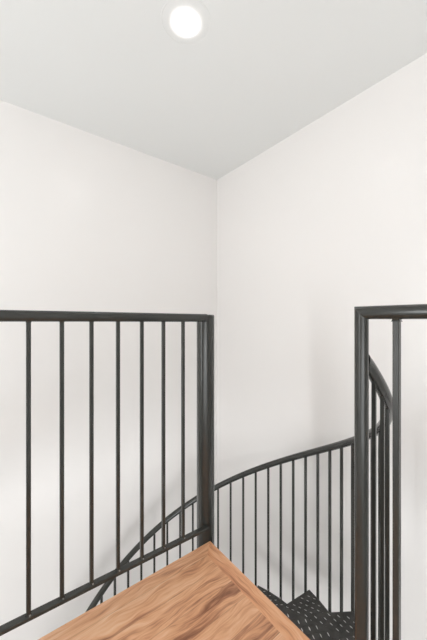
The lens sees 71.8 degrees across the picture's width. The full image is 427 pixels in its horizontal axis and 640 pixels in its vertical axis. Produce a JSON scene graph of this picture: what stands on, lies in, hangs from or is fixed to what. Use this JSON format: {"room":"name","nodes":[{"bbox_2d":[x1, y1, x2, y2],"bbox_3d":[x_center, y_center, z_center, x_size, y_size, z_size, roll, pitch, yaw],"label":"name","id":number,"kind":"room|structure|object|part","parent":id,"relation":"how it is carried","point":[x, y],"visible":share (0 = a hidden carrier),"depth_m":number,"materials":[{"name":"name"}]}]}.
{"room":"staircase landing","nodes":[
{"label":"staircase landing","id":0,"kind":"room"},
{"bbox_2d":[0,100,216,639],"bbox_3d":[-1.742,1.248,1.536,4.632,5.183,0.120,0,0,-38],"label":"wall","id":1,"kind":"structure","parent":0,"point":[89,222],"depth_m":2.14,"materials":[{"name":"white paint"}]},
{"bbox_2d":[0,0,426,179],"bbox_3d":[-0.317,-1.393,-0.409,4.752,0.100,4.940,0,0,-38],"label":"ceiling","id":2,"kind":"structure","parent":0,"point":[264,71],"depth_m":1.55,"materials":[{"name":"white paint"}]},
{"bbox_2d":[161,0,210,45],"bbox_3d":[-0.124,-1.339,1.330,0.226,0.007,0.226,0,0,-38],"label":"recessed light","id":3,"kind":"object","parent":2,"relation":"in","point":[186,22],"visible":1,"depth_m":1.32,"materials":[{"name":"white glass"}]},
{"bbox_2d":[217,53,426,639],"bbox_3d":[1.517,1.248,1.006,0.120,5.183,4.700,0,0,-38],"label":"wall","id":4,"kind":"structure","parent":0,"point":[329,220],"depth_m":1.97,"materials":[{"name":"white paint"}]},
{"bbox_3d":[-0.317,3.890,-0.409,4.752,0.100,4.940,0,0,-38],"label":"floor","id":5,"kind":"structure","parent":0,"visible":0},
{"bbox_2d":[86,315,391,639],"bbox_3d":[-0.094,1.909,1.450,1.664,3.862,1.638,0,0,-38],"label":"spiral staircase","id":6,"kind":"structure","parent":5,"relation":"on","point":[306,611],"depth_m":1.42,"materials":[{"name":"black metal"}]},
{"bbox_3d":[-0.317,1.150,-0.409,4.512,0.200,4.700,0,0,-38],"label":"floor","id":7,"kind":"structure","parent":0,"visible":0},
{"bbox_2d":[38,541,309,639],"bbox_3d":[-0.113,1.130,0.658,1.060,0.160,1.060,0,0,-38],"label":"landing","id":8,"kind":"object","parent":7,"relation":"attached to","point":[201,594],"visible":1,"depth_m":1.06,"materials":[{"name":"brown wood"}]},
{"bbox_2d":[0,310,208,635],"bbox_3d":[-0.440,0.508,1.082,1.034,1.082,0.048,0,0,-38],"label":"guard railing","id":9,"kind":"object","parent":8,"relation":"on","point":[28,316],"visible":1,"depth_m":1.07,"materials":[{"name":"black metal"}]},
{"bbox_3d":[-0.433,-0.012,1.087,1.016,0.041,0.048,0,0,-38],"label":"rail","id":10,"kind":"part","parent":9,"relation":"part of","materials":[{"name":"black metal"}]},
{"bbox_3d":[-0.430,0.963,1.083,1.016,0.039,0.026,0,0,-38],"label":"rail","id":11,"kind":"part","parent":9,"relation":"part of","materials":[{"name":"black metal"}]},
{"bbox_2d":[354,304,426,639],"bbox_3d":[0.515,0.505,0.710,0.037,1.088,0.352,0,0,-38],"label":"guard railing","id":12,"kind":"object","parent":8,"relation":"on","point":[362,314],"visible":1,"depth_m":0.82,"materials":[{"name":"black metal"}]},
{"bbox_3d":[0.419,0.505,0.835,0.037,1.088,0.037,0,0,-38],"label":"post","id":13,"kind":"part","parent":12,"relation":"part of","materials":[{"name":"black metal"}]},
{"bbox_3d":[0.510,-0.021,0.718,0.037,0.037,0.334,0,0,-38],"label":"rail","id":14,"kind":"part","parent":12,"relation":"part of","materials":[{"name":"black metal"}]}
]}

